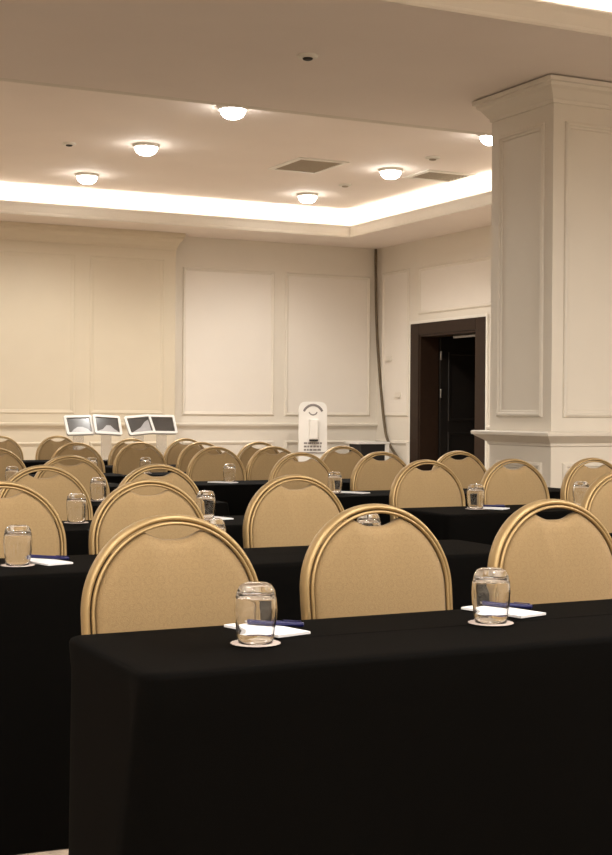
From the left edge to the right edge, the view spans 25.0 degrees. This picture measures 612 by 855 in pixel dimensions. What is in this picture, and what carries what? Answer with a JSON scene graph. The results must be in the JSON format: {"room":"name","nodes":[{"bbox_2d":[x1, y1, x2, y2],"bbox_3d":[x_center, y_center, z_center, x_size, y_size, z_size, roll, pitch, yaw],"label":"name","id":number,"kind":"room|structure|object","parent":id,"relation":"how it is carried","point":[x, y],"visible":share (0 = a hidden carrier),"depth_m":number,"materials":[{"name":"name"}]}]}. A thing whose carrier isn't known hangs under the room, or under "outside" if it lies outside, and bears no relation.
{"room":"hotel conference room","nodes":[
{"label":"hotel conference room","id":0,"kind":"room"},
{"bbox_2d":[14,848,68,854],"bbox_3d":[0.715,1.171,8.463,19.200,0.100,20.900,0,1,-26],"label":"floor","id":1,"kind":"structure","parent":0,"point":[65,851],"depth_m":3.78,"materials":[{"name":"brown carpet"}]},
{"bbox_2d":[0,436,23,459],"bbox_3d":[-2.793,0.566,12.852,0.440,0.975,0.496,0,1,-26],"label":"banquet chair","id":2,"kind":"object","parent":1,"relation":"on","point":[10,444],"visible":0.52,"depth_m":13.06,"materials":[{"name":"gold metal"}]},
{"bbox_2d":[0,448,28,480],"bbox_3d":[-1.896,0.618,8.643,0.440,0.975,0.496,0,1,-26],"label":"banquet chair","id":3,"kind":"object","parent":1,"relation":"on","point":[6,460],"visible":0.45,"depth_m":8.84,"materials":[{"name":"fabric"}]},
{"bbox_2d":[0,481,66,557],"bbox_3d":[-0.936,0.670,4.476,0.440,0.975,0.496,0,1,-26],"label":"banquet chair","id":4,"kind":"object","parent":1,"relation":"on","point":[21,508],"visible":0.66,"depth_m":4.68,"materials":[{"name":"fabric"}]},
{"bbox_2d":[0,465,92,520],"bbox_3d":[-1.056,0.654,5.845,0.440,0.975,0.496,0,1,-26],"label":"banquet chair","id":5,"kind":"object","parent":1,"relation":"on","point":[56,489],"visible":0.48,"depth_m":6.02,"materials":[{"name":"fabric"}]},
{"bbox_2d":[35,435,72,459],"bbox_3d":[-2.296,0.567,13.098,0.440,0.975,0.496,0,1,-26],"label":"banquet chair","id":6,"kind":"object","parent":1,"relation":"on","point":[48,448],"visible":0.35,"depth_m":13.21,"materials":[{"name":"gold metal"}]},
{"bbox_2d":[34,455,109,499],"bbox_3d":[-1.181,0.638,7.256,0.440,0.975,0.496,0,1,-26],"label":"banquet chair","id":7,"kind":"object","parent":1,"relation":"on","point":[84,472],"visible":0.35,"depth_m":7.44,"materials":[{"name":"gold metal"}]},
{"bbox_2d":[51,442,104,472],"bbox_3d":[-1.649,0.602,10.294,0.440,0.975,0.496,0,1,-26],"label":"banquet chair","id":8,"kind":"object","parent":1,"relation":"on","point":[86,453],"visible":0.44,"depth_m":10.46,"materials":[{"name":"gold metal"}]},
{"bbox_2d":[108,438,147,464],"bbox_3d":[-1.442,0.585,11.959,0.440,0.975,0.496,0,1,-26],"label":"banquet chair","id":9,"kind":"object","parent":1,"relation":"on","point":[117,447],"visible":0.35,"depth_m":12.08,"materials":[{"name":"gold metal"}]},
{"bbox_2d":[113,442,166,474],"bbox_3d":[-1.196,0.602,10.519,0.440,0.975,0.496,0,1,-26],"label":"banquet chair","id":10,"kind":"object","parent":1,"relation":"on","point":[128,461],"visible":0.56,"depth_m":10.65,"materials":[{"name":"fabric"}]},
{"bbox_2d":[88,479,203,554],"bbox_3d":[-0.461,0.671,4.667,0.440,0.975,0.496,0,1,-26],"label":"banquet chair","id":11,"kind":"object","parent":1,"relation":"on","point":[128,507],"visible":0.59,"depth_m":4.81,"materials":[{"name":"fabric"}]},
{"bbox_2d":[113,464,198,508],"bbox_3d":[-0.581,0.655,6.080,0.440,0.975,0.496,0,1,-26],"label":"banquet chair","id":12,"kind":"object","parent":1,"relation":"on","point":[184,483],"visible":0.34,"depth_m":6.26,"materials":[{"name":"fabric"}]},
{"bbox_2d":[81,514,257,634],"bbox_3d":[-0.218,0.691,3.013,0.440,0.975,0.496,0,1,-26],"label":"banquet chair","id":13,"kind":"object","parent":1,"relation":"on","point":[148,582],"visible":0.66,"depth_m":3.15,"materials":[{"name":"fabric"}]},
{"bbox_2d":[164,438,203,464],"bbox_3d":[-0.985,0.585,12.186,0.440,0.975,0.496,0,1,-26],"label":"banquet chair","id":14,"kind":"object","parent":1,"relation":"on","point":[171,457],"visible":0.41,"depth_m":12.30,"materials":[{"name":"gold metal"}]},
{"bbox_2d":[176,442,221,471],"bbox_3d":[-0.735,0.602,10.747,0.440,0.975,0.496,0,1,-26],"label":"banquet chair","id":15,"kind":"object","parent":1,"relation":"on","point":[188,452],"visible":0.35,"depth_m":10.86,"materials":[{"name":"gold metal"}]},
{"bbox_2d":[186,446,245,480],"bbox_3d":[-0.530,0.619,9.320,0.440,0.975,0.496,0,1,-26],"label":"banquet chair","id":16,"kind":"object","parent":1,"relation":"on","point":[206,466],"visible":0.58,"depth_m":9.46,"materials":[{"name":"fabric"}]},
{"bbox_2d":[237,441,278,470],"bbox_3d":[-0.287,0.603,10.969,0.440,0.975,0.496,0,1,-26],"label":"banquet chair","id":17,"kind":"object","parent":1,"relation":"on","point":[247,451],"visible":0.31,"depth_m":11.09,"materials":[{"name":"gold metal"}]},
{"bbox_2d":[245,446,298,479],"bbox_3d":[-0.135,0.620,9.515,0.440,0.975,0.496,0,1,-26],"label":"banquet chair","id":18,"kind":"object","parent":1,"relation":"on","point":[261,467],"visible":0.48,"depth_m":9.63,"materials":[{"name":"gold metal"}]},
{"bbox_2d":[243,474,346,547],"bbox_3d":[0.050,0.669,5.099,0.440,0.975,0.496,0,1,-26],"label":"banquet chair","id":19,"kind":"object","parent":1,"relation":"on","point":[282,517],"visible":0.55,"depth_m":5.23,"materials":[{"name":"fabric"}]},
{"bbox_2d":[268,452,330,491],"bbox_3d":[0.061,0.636,8.106,0.440,0.975,0.496,0,1,-26],"label":"banquet chair","id":20,"kind":"object","parent":1,"relation":"on","point":[318,470],"visible":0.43,"depth_m":8.26,"materials":[{"name":"fabric"}]},
{"bbox_2d":[298,402,326,461],"bbox_3d":[0.090,0.326,18.857,0.440,1.355,0.320,0,1,-12],"label":"stand","id":21,"kind":"object","parent":1,"relation":"on","point":[312,416],"visible":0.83,"depth_m":18.83,"materials":[{"name":"white plastic"}]},
{"bbox_2d":[309,419,317,440],"bbox_3d":[0.104,0.036,18.799,0.130,0.305,0.107,0,1,-26],"label":"dispenser","id":22,"kind":"object","parent":21,"relation":"on","point":[313,423],"depth_m":18.76,"materials":[{"name":"white plastic"}]},
{"bbox_2d":[320,446,363,478],"bbox_3d":[0.357,0.620,9.760,0.440,0.975,0.496,0,1,-26],"label":"banquet chair","id":23,"kind":"object","parent":1,"relation":"on","point":[345,463],"visible":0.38,"depth_m":9.90,"materials":[{"name":"fabric"}]},
{"bbox_2d":[345,441,389,460],"bbox_3d":[0.852,0.601,19.294,0.505,0.805,0.400,0,1,-26],"label":"table","id":24,"kind":"object","parent":1,"relation":"on","point":[364,447],"visible":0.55,"depth_m":19.16,"materials":[{"name":"white plastic"}]},
{"bbox_2d":[300,504,452,619],"bbox_3d":[0.273,0.689,3.423,0.440,0.975,0.496,0,1,-26],"label":"banquet chair","id":25,"kind":"object","parent":1,"relation":"on","point":[396,566],"visible":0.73,"depth_m":3.56,"materials":[{"name":"fabric"}]},
{"bbox_2d":[350,451,408,490],"bbox_3d":[0.558,0.637,8.353,0.440,0.975,0.496,0,1,-26],"label":"banquet chair","id":26,"kind":"object","parent":1,"relation":"on","point":[373,474],"visible":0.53,"depth_m":8.48,"materials":[{"name":"fabric"}]},
{"bbox_2d":[389,459,465,521],"bbox_3d":[0.710,0.654,6.899,0.440,0.975,0.496,0,1,-26],"label":"banquet chair","id":27,"kind":"object","parent":1,"relation":"on","point":[437,487],"visible":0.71,"depth_m":7.04,"materials":[{"name":"fabric"}]},
{"bbox_2d":[432,451,485,487],"bbox_3d":[1.064,0.637,8.604,0.440,0.975,0.496,0,1,-26],"label":"banquet chair","id":28,"kind":"object","parent":1,"relation":"on","point":[469,470],"visible":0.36,"depth_m":8.77,"materials":[{"name":"fabric"}]},
{"bbox_2d":[480,458,549,504],"bbox_3d":[1.189,0.654,7.136,0.440,0.975,0.496,0,1,-26],"label":"banquet chair","id":29,"kind":"object","parent":1,"relation":"on","point":[525,484],"visible":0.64,"depth_m":7.28,"materials":[{"name":"fabric"}]},
{"bbox_2d":[487,499,611,603],"bbox_3d":[0.783,0.690,3.676,0.440,0.975,0.496,0,1,-26],"label":"banquet chair","id":30,"kind":"object","parent":1,"relation":"on","point":[568,558],"visible":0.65,"depth_m":3.81,"materials":[{"name":"fabric"}]},
{"bbox_2d":[560,458,611,501],"bbox_3d":[1.664,0.655,7.372,0.440,0.975,0.496,0,1,-26],"label":"banquet chair","id":31,"kind":"object","parent":1,"relation":"on","point":[575,473],"visible":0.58,"depth_m":7.50,"materials":[{"name":"fabric"}]},
{"bbox_2d":[578,472,611,532],"bbox_3d":[1.407,0.673,5.582,0.440,0.975,0.496,0,1,-26],"label":"banquet chair","id":32,"kind":"object","parent":1,"relation":"on","point":[597,499],"visible":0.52,"depth_m":5.68,"materials":[{"name":"fabric"}]},
{"bbox_3d":[-1.320,0.755,6.816,1.806,0.743,0.449,0,1,-26],"label":"folding table","id":33,"kind":"object","parent":1,"relation":"on","visible":0},
{"bbox_2d":[87,499,229,519],"bbox_3d":[-1.294,0.750,6.772,2.015,0.748,0.606,0,1,-26],"label":"tablecloth","id":34,"kind":"object","parent":33,"relation":"on","point":[221,508],"visible":0.07,"depth_m":6.97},
{"bbox_3d":[-1.060,0.372,7.047,0.101,0.002,0.101,0,1,-26],"label":"coaster","id":35,"kind":"object","parent":34,"relation":"on","visible":0},
{"bbox_2d":[90,477,106,500],"bbox_3d":[-1.060,0.313,7.047,0.085,0.118,0.085,0,1,-26],"label":"tumbler","id":36,"kind":"object","parent":35,"relation":"on","point":[98,487],"visible":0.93,"depth_m":7.01,"materials":[{"name":"clear glass"}]},
{"bbox_3d":[0.773,0.754,8.111,1.806,0.743,0.449,0,1,-26],"label":"folding table","id":37,"kind":"object","parent":1,"relation":"on","visible":0},
{"bbox_2d":[334,487,560,524],"bbox_3d":[0.791,0.750,8.059,2.035,0.748,0.610,0,1,-26],"label":"tablecloth","id":38,"kind":"object","parent":37,"relation":"on","point":[348,500],"visible":0.15,"depth_m":7.66,"materials":[{"name":"fabric"}]},
{"bbox_3d":[0.163,0.371,7.866,0.101,0.002,0.101,0,1,-26],"label":"coaster","id":39,"kind":"object","parent":38,"relation":"on","visible":0},
{"bbox_2d":[327,472,341,492],"bbox_3d":[0.164,0.311,7.865,0.085,0.118,0.085,0,1,-26],"label":"tumbler","id":40,"kind":"object","parent":39,"relation":"on","point":[334,480],"visible":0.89,"depth_m":7.83,"materials":[{"name":"clear glass"}]},
{"bbox_3d":[-1.959,0.735,8.263,1.806,0.743,0.449,0,1,-26],"label":"folding table","id":41,"kind":"object","parent":1,"relation":"on","visible":0},
{"bbox_2d":[0,483,118,495],"bbox_3d":[-1.938,0.730,8.214,2.044,0.748,0.609,0,1,-26],"label":"tablecloth","id":42,"kind":"object","parent":41,"relation":"on","point":[112,486],"visible":0.06,"depth_m":8.42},
{"bbox_3d":[-1.780,0.353,8.365,0.101,0.002,0.101,0,1,-26],"label":"coaster","id":43,"kind":"object","parent":42,"relation":"on","visible":0},
{"bbox_2d":[5,466,18,481],"bbox_3d":[-1.780,0.293,8.364,0.085,0.118,0.085,0,1,-26],"label":"tumbler","id":44,"kind":"object","parent":43,"relation":"on","point":[10,470],"visible":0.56,"depth_m":8.33,"materials":[{"name":"clear glass"}]},
{"bbox_3d":[0.057,0.737,9.262,1.806,0.743,0.449,0,1,-26],"label":"folding table","id":45,"kind":"object","parent":1,"relation":"on","visible":0},
{"bbox_2d":[190,478,350,515],"bbox_3d":[0.076,0.732,9.211,2.033,0.748,0.611,0,1,-26],"label":"tablecloth","id":46,"kind":"object","parent":45,"relation":"on","point":[238,496],"visible":0.12,"depth_m":8.74,"materials":[{"name":"fabric"}]},
{"bbox_3d":[-0.499,0.354,9.000,0.101,0.002,0.101,0,1,-26],"label":"coaster","id":47,"kind":"object","parent":46,"relation":"on","visible":0},
{"bbox_2d":[223,464,235,481],"bbox_3d":[-0.499,0.295,8.999,0.085,0.118,0.085,0,1,-26],"label":"tumbler","id":48,"kind":"object","parent":47,"relation":"on","point":[229,470],"visible":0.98,"depth_m":8.96,"materials":[{"name":"clear glass"}]},
{"bbox_3d":[-2.164,0.719,9.668,1.806,0.743,0.449,0,1,-26],"label":"folding table","id":49,"kind":"object","parent":1,"relation":"on","visible":0},
{"bbox_2d":[29,473,129,483],"bbox_3d":[-2.151,0.714,9.617,2.019,0.748,0.604,0,1,-26],"label":"tablecloth","id":50,"kind":"object","parent":49,"relation":"on","point":[111,477],"visible":0.1,"depth_m":9.80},
{"bbox_3d":[-0.372,0.720,10.556,1.806,0.743,0.449,0,1,-26],"label":"folding table","id":51,"kind":"object","parent":1,"relation":"on","visible":0},
{"bbox_2d":[134,472,189,477],"bbox_3d":[-0.357,0.715,10.508,2.030,0.748,0.603,0,1,-26],"label":"tablecloth","id":52,"kind":"object","parent":51,"relation":"on","point":[154,474],"visible":0.06,"depth_m":10.10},
{"bbox_3d":[-1.184,0.337,10.178,0.101,0.002,0.101,0,1,-26],"label":"coaster","id":53,"kind":"object","parent":52,"relation":"on","visible":0},
{"bbox_2d":[140,457,150,472],"bbox_3d":[-1.183,0.277,10.178,0.085,0.118,0.085,0,1,-26],"label":"tumbler","id":54,"kind":"object","parent":53,"relation":"on","point":[144,461],"visible":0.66,"depth_m":10.14,"materials":[{"name":"clear glass"}]},
{"bbox_3d":[-0.851,0.703,11.881,1.806,0.743,0.449,0,1,-26],"label":"folding table","id":55,"kind":"object","parent":1,"relation":"on","visible":0},
{"bbox_2d":[105,464,175,472],"bbox_3d":[-0.828,0.698,11.833,2.015,0.748,0.611,0,1,-26],"label":"tablecloth","id":56,"kind":"object","parent":55,"relation":"on","point":[108,468],"visible":0.04,"depth_m":11.44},
{"bbox_3d":[-1.965,0.684,12.891,1.806,0.743,0.449,0,1,-26],"label":"folding table","id":57,"kind":"object","parent":1,"relation":"on","visible":0},
{"bbox_2d":[20,459,165,473],"bbox_3d":[-1.943,0.679,12.844,2.019,0.748,0.607,0,1,-26],"label":"tablecloth","id":58,"kind":"object","parent":57,"relation":"on","point":[28,463],"visible":0.08,"depth_m":12.41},
{"bbox_2d":[63,415,94,449],"bbox_3d":[-2.110,0.093,12.813,0.272,0.421,0.170,0,1,-26],"label":"display stand","id":59,"kind":"object","parent":58,"relation":"on","point":[77,426],"visible":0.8,"depth_m":12.80,"materials":[{"name":"white plastic"}]},
{"bbox_2d":[92,414,121,459],"bbox_3d":[-1.863,0.090,12.911,0.279,0.428,0.173,0,1,-29],"label":"display stand","id":60,"kind":"object","parent":58,"relation":"on","point":[107,426],"visible":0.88,"depth_m":12.90,"materials":[{"name":"white plastic"}]},
{"bbox_2d":[124,414,155,442],"bbox_3d":[-1.580,0.088,13.073,0.284,0.431,0.175,0,1,-26],"label":"display stand","id":61,"kind":"object","parent":58,"relation":"on","point":[137,426],"visible":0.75,"depth_m":13.06,"materials":[{"name":"white plastic"}]},
{"bbox_2d":[150,414,177,455],"bbox_3d":[-1.379,0.089,13.220,0.271,0.428,0.170,0,1,-26],"label":"display stand","id":62,"kind":"object","parent":58,"relation":"on","point":[164,425],"visible":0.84,"depth_m":13.21,"materials":[{"name":"white plastic"}]},
{"bbox_2d":[0,239,175,459],"bbox_3d":[-6.997,-0.800,15.942,11.620,3.580,0.200,0,1,-26],"label":"wall","id":63,"kind":"structure","parent":0,"point":[35,292],"depth_m":17.85,"materials":[{"name":"beige paint"}]},
{"bbox_2d":[0,221,185,449],"bbox_3d":[-6.929,-0.908,15.918,11.720,3.358,0.300,0,1,-26],"label":"trim","id":64,"kind":"structure","parent":63,"relation":"attached to","point":[21,231],"depth_m":17.85,"materials":[{"name":"beige paint"}]},
{"bbox_2d":[0,81,491,213],"bbox_3d":[-1.047,-2.870,7.533,14.810,0.100,20.500,0,1,-26],"label":"ceiling","id":65,"kind":"structure","parent":0,"point":[204,155],"depth_m":14.52,"materials":[{"name":"paint"}]},
{"bbox_2d":[75,172,98,183],"bbox_3d":[-2.527,-2.866,15.937,0.272,0.112,0.272,0,1,-26],"label":"recessed light","id":66,"kind":"object","parent":65,"relation":"in","point":[83,177],"visible":1,"depth_m":15.85,"materials":[{"name":"white"}]},
{"bbox_2d":[133,142,158,155],"bbox_3d":[-1.637,-2.840,14.142,0.272,0.112,0.272,0,1,-26],"label":"recessed light","id":67,"kind":"object","parent":65,"relation":"in","point":[142,148],"visible":1,"depth_m":14.06,"materials":[{"name":"white"}]},
{"bbox_2d":[218,105,247,119],"bbox_3d":[-0.654,-2.814,12.360,0.272,0.112,0.272,0,1,-26],"label":"recessed light","id":68,"kind":"object","parent":65,"relation":"in","point":[231,113],"visible":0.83,"depth_m":12.29,"materials":[{"name":"white"}]},
{"bbox_2d":[0,178,491,225],"bbox_3d":[-3.670,-2.730,12.825,13.350,0.330,7.170,0,1,-26],"label":"light","id":69,"kind":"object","parent":65,"relation":"attached to","point":[11,193],"depth_m":17.69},
{"bbox_2d":[297,192,317,202],"bbox_3d":[0.019,-2.864,17.287,0.272,0.112,0.272,0,1,-26],"label":"recessed light","id":70,"kind":"object","parent":65,"relation":"in","point":[305,197],"visible":1,"depth_m":17.20,"materials":[{"name":"white"}]},
{"bbox_2d":[268,157,348,173],"bbox_3d":[0.022,-2.889,15.262,0.610,0.018,0.800,0,1,-26],"label":"ceiling vent","id":71,"kind":"object","parent":65,"relation":"in","point":[299,164],"visible":1,"depth_m":15.22,"materials":[{"name":"metal"}]},
{"bbox_2d":[379,167,402,178],"bbox_3d":[0.949,-2.839,15.479,0.272,0.112,0.272,0,1,-26],"label":"recessed light","id":72,"kind":"object","parent":65,"relation":"in","point":[386,172],"visible":1,"depth_m":15.39,"materials":[{"name":"white"}]},
{"bbox_2d":[403,169,474,181],"bbox_3d":[1.527,-2.886,15.874,0.630,0.018,0.560,0,1,-26],"label":"ceiling vent","id":73,"kind":"object","parent":65,"relation":"in","point":[432,175],"visible":1,"depth_m":15.85,"materials":[{"name":"metal"}]},
{"bbox_2d":[478,135,491,145],"bbox_3d":[1.815,-2.811,13.485,0.272,0.112,0.272,0,1,-26],"label":"recessed light","id":74,"kind":"object","parent":65,"relation":"in","point":[487,140],"visible":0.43,"depth_m":13.42,"materials":[{"name":"white"}]},
{"bbox_2d":[542,0,611,11],"bbox_3d":[1.030,-2.595,3.342,13.350,0.330,9.280,0,1,-26],"label":"trim","id":75,"kind":"structure","parent":65,"relation":"attached to","point":[604,5],"depth_m":8.88,"materials":[{"name":"paint"}]},
{"bbox_2d":[175,236,376,459],"bbox_3d":[-5.632,-1.061,16.837,15.260,4.100,0.203,0,1,-26],"label":"wall","id":76,"kind":"structure","parent":0,"point":[228,315],"depth_m":19.25,"materials":[{"name":"beige paint"}]},
{"bbox_2d":[177,267,377,453],"bbox_3d":[-0.396,-0.700,19.299,3.190,2.950,0.050,0,1,-26],"label":"trim","id":77,"kind":"structure","parent":76,"relation":"attached to","point":[181,425],"depth_m":19.27,"materials":[{"name":"beige paint"}]},
{"bbox_2d":[0,0,611,248],"bbox_3d":[-1.049,-2.475,7.537,14.810,0.030,20.500,0,1,-26],"label":"ceiling","id":78,"kind":"structure","parent":0,"point":[376,60],"depth_m":9.24,"materials":[{"name":"paint"}]},
{"bbox_2d":[0,78,491,237],"bbox_3d":[-3.671,-2.604,12.827,12.870,0.162,6.690,0,1,-26],"label":"trim","id":79,"kind":"structure","parent":78,"relation":"attached to","point":[485,198],"depth_m":17.10,"materials":[{"name":"beige paint"}]},
{"bbox_2d":[297,52,317,60],"bbox_3d":[0.011,-2.454,9.168,0.140,0.034,0.140,0,1,-26],"label":"ceiling detector","id":80,"kind":"object","parent":78,"relation":"attached to","point":[307,56],"visible":1,"depth_m":9.13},
{"bbox_2d":[374,249,398,456],"bbox_3d":[1.303,-0.788,19.344,0.073,3.553,1.355,0,1,-26],"label":"hanging cable","id":81,"kind":"object","parent":78,"relation":"hanging from","point":[375,250],"visible":0.69,"depth_m":19.88,"materials":[{"name":"rubber"}]},
{"bbox_2d":[377,0,611,37],"bbox_3d":[1.029,-2.470,3.344,12.870,0.162,8.800,0,1,-26],"label":"trim","id":82,"kind":"structure","parent":78,"relation":"attached to","point":[541,13],"depth_m":8.39,"materials":[{"name":"beige paint"}]},
{"bbox_2d":[376,225,490,468],"bbox_3d":[5.686,-0.924,10.898,0.253,4.100,20.500,0,1,-26],"label":"wall","id":83,"kind":"structure","parent":0,"point":[469,283],"depth_m":19.07,"materials":[{"name":"beige paint"}]},
{"bbox_2d":[375,255,490,464],"bbox_3d":[5.551,-0.594,10.835,0.050,3.000,20.500,0,1,-26],"label":"trim","id":84,"kind":"structure","parent":83,"relation":"attached to","point":[393,442],"depth_m":19.20,"materials":[{"name":"beige paint"}]},
{"bbox_2d":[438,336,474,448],"bbox_3d":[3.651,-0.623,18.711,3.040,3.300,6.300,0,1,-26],"label":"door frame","id":85,"kind":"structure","parent":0,"point":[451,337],"depth_m":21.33,"materials":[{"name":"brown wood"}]},
{"bbox_2d":[409,314,488,470],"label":"door","id":86,"kind":"structure","parent":85,"relation":"in","point":[463,364],"depth_m":18.99,"materials":[{"name":"brown wood"}]},
{"bbox_2d":[471,74,611,487],"bbox_3d":[2.399,-0.681,10.522,2.081,3.580,0.994,0,1,-26],"label":"wall column","id":87,"kind":"structure","parent":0,"point":[551,333],"depth_m":9.93,"materials":[{"name":"beige paint"}]},
{"bbox_3d":[0.443,0.808,3.030,1.819,0.743,0.449,0,1,-26],"label":"folding table","id":88,"kind":"object","parent":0,"visible":0},
{"bbox_2d":[69,599,611,854],"bbox_3d":[0.461,0.803,2.979,2.049,0.748,0.608,0,1,-26],"label":"tablecloth","id":89,"kind":"object","parent":88,"relation":"on","point":[428,732],"visible":0.92,"depth_m":2.62,"materials":[{"name":"fabric"}]},
{"bbox_2d":[230,640,280,646],"bbox_3d":[-0.100,0.426,2.734,0.100,0.002,0.100,0,1,-26],"label":"coaster","id":90,"kind":"object","parent":89,"relation":"on","point":[235,642],"visible":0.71,"depth_m":2.71,"materials":[{"name":"paper"}]},
{"bbox_2d":[234,581,276,644],"bbox_3d":[-0.099,0.366,2.733,0.085,0.118,0.085,0,1,-26],"label":"tumbler","id":91,"kind":"object","parent":90,"relation":"on","point":[255,607],"visible":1,"depth_m":2.70,"materials":[{"name":"clear glass"}]},
{"bbox_2d":[224,623,310,637],"bbox_3d":[-0.083,0.423,2.896,0.086,0.005,0.182,0,1,-40],"label":"notepad","id":92,"kind":"object","parent":89,"relation":"on","point":[280,631],"visible":0.46,"depth_m":2.85,"materials":[{"name":"white paper"}]},
{"bbox_2d":[276,620,303,626],"bbox_3d":[-0.073,0.413,2.935,0.145,0.012,0.011,1,1,22],"label":"pen","id":93,"kind":"object","parent":92,"relation":"on","point":[284,622],"visible":0.47,"depth_m":2.92,"materials":[{"name":"blue plastic"}]},
{"bbox_2d":[468,620,513,625],"bbox_3d":[0.404,0.426,3.019,0.100,0.002,0.100,0,1,-26],"label":"coaster","id":94,"kind":"object","parent":89,"relation":"on","point":[470,621],"visible":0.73,"depth_m":2.99,"materials":[{"name":"paper"}]},
{"bbox_2d":[471,567,510,623],"bbox_3d":[0.404,0.366,3.018,0.085,0.118,0.085,0,1,-26],"label":"tumbler","id":95,"kind":"object","parent":94,"relation":"on","point":[491,589],"visible":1,"depth_m":2.98,"materials":[{"name":"clear glass"}]},
{"bbox_2d":[461,606,545,617],"bbox_3d":[0.454,0.423,3.185,0.086,0.005,0.182,0,1,-40],"label":"notepad","id":96,"kind":"object","parent":89,"relation":"on","point":[513,612],"visible":0.46,"depth_m":3.14,"materials":[{"name":"white paper"}]},
{"bbox_2d":[510,602,532,608],"bbox_3d":[0.463,0.413,3.240,0.145,0.012,0.010,1,1,34],"label":"pen","id":97,"kind":"object","parent":96,"relation":"on","point":[515,604],"visible":0.47,"depth_m":3.21,"materials":[{"name":"blue plastic"}]},
{"bbox_3d":[-0.170,0.789,4.429,1.806,0.743,0.449,0,1,-26],"label":"folding table","id":98,"kind":"object","parent":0,"visible":0},
{"bbox_2d":[0,540,491,854],"bbox_3d":[-0.145,0.784,4.384,2.031,0.748,0.606,0,1,-26],"label":"tablecloth","id":99,"kind":"object","parent":98,"relation":"on","point":[40,605],"visible":0.27,"depth_m":3.83,"materials":[{"name":"fabric"}]},
{"bbox_2d":[1,564,34,566],"bbox_3d":[-0.852,0.406,4.082,0.100,0.002,0.100,0,1,-26],"label":"coaster","id":100,"kind":"object","parent":99,"relation":"on","point":[4,565],"visible":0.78,"depth_m":4.05,"materials":[{"name":"paper"}]},
{"bbox_2d":[3,524,32,565],"bbox_3d":[-0.851,0.346,4.081,0.085,0.118,0.085,0,1,-26],"label":"tumbler","id":101,"kind":"object","parent":100,"relation":"on","point":[17,539],"visible":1,"depth_m":4.05,"materials":[{"name":"clear glass"}]},
{"bbox_2d":[30,558,72,565],"bbox_3d":[-0.790,0.404,4.170,0.086,0.005,0.182,0,1,-42],"label":"notepad","id":102,"kind":"object","parent":99,"relation":"on","point":[48,562],"visible":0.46,"depth_m":4.14,"materials":[{"name":"white paper"}]},
{"bbox_2d":[31,555,68,559],"bbox_3d":[-0.786,0.394,4.217,0.145,0.012,0.010,1,1,24],"label":"pen","id":103,"kind":"object","parent":102,"relation":"on","point":[61,557],"visible":0.84,"depth_m":4.21,"materials":[{"name":"blue plastic"}]},
{"bbox_3d":[0.210,0.407,4.664,0.101,0.002,0.101,0,1,-26],"label":"coaster","id":104,"kind":"object","parent":99,"relation":"on","visible":0},
{"bbox_2d":[356,514,380,525],"bbox_3d":[0.211,0.347,4.663,0.085,0.118,0.085,0,1,-26],"label":"tumbler","id":105,"kind":"object","parent":104,"relation":"on","point":[370,519],"visible":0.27,"depth_m":4.63,"materials":[{"name":"clear glass"}]},
{"bbox_3d":[-0.296,0.407,4.380,0.101,0.002,0.101,0,1,-26],"label":"coaster","id":106,"kind":"object","parent":99,"relation":"on","visible":0},
{"bbox_2d":[200,518,225,543],"bbox_3d":[-0.296,0.347,4.379,0.085,0.118,0.085,0,1,-26],"label":"tumbler","id":107,"kind":"object","parent":106,"relation":"on","point":[218,522],"visible":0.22,"depth_m":4.35,"materials":[{"name":"clear glass"}]},
{"bbox_3d":[-0.743,0.772,5.652,1.806,0.743,0.449,0,1,-26],"label":"folding table","id":108,"kind":"object","parent":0,"visible":0},
{"bbox_2d":[55,515,251,554],"bbox_3d":[-0.728,0.767,5.599,2.023,0.748,0.611,0,1,-26],"label":"tablecloth","id":109,"kind":"object","parent":108,"relation":"on","point":[77,535],"visible":0.08,"depth_m":5.41,"materials":[{"name":"fabric"}]},
{"bbox_3d":[-0.940,0.388,5.656,0.101,0.002,0.101,0,1,-26],"label":"coaster","id":110,"kind":"object","parent":109,"relation":"on","visible":0},
{"bbox_2d":[66,493,86,522],"bbox_3d":[-0.940,0.329,5.656,0.085,0.118,0.085,0,1,-26],"label":"tumbler","id":111,"kind":"object","parent":110,"relation":"on","point":[76,503],"visible":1,"depth_m":5.62,"materials":[{"name":"clear glass"}]},
{"bbox_3d":[-0.429,0.389,5.909,0.101,0.002,0.101,0,1,-26],"label":"coaster","id":112,"kind":"object","parent":109,"relation":"on","visible":0},
{"bbox_2d":[196,490,215,518],"bbox_3d":[-0.429,0.329,5.909,0.085,0.118,0.085,0,1,-26],"label":"tumbler","id":113,"kind":"object","parent":112,"relation":"on","point":[205,499],"visible":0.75,"depth_m":5.88,"materials":[{"name":"clear glass"}]},
{"bbox_3d":[1.363,0.772,6.874,1.806,0.743,0.449,0,1,-26],"label":"folding table","id":114,"kind":"object","parent":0,"visible":0},
{"bbox_2d":[398,504,576,544],"bbox_3d":[1.375,0.767,6.823,2.047,0.748,0.606,0,1,-26],"label":"tablecloth","id":115,"kind":"object","parent":114,"relation":"on","point":[456,522],"visible":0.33,"depth_m":6.34,"materials":[{"name":"fabric"}]},
{"bbox_3d":[0.812,0.389,6.614,0.101,0.002,0.101,0,1,-26],"label":"coaster","id":116,"kind":"object","parent":115,"relation":"on","visible":0},
{"bbox_2d":[467,484,484,508],"bbox_3d":[0.812,0.329,6.613,0.085,0.118,0.085,0,1,-26],"label":"tumbler","id":117,"kind":"object","parent":116,"relation":"on","point":[475,492],"visible":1,"depth_m":6.58,"materials":[{"name":"clear glass"}]},
{"bbox_3d":[1.381,0.389,6.941,0.101,0.002,0.101,0,1,-26],"label":"coaster","id":118,"kind":"object","parent":115,"relation":"on","visible":0},
{"bbox_2d":[572,481,588,504],"bbox_3d":[1.381,0.329,6.940,0.085,0.118,0.085,0,1,-26],"label":"tumbler","id":119,"kind":"object","parent":118,"relation":"on","point":[579,487],"visible":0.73,"depth_m":6.91,"materials":[{"name":"clear glass"}]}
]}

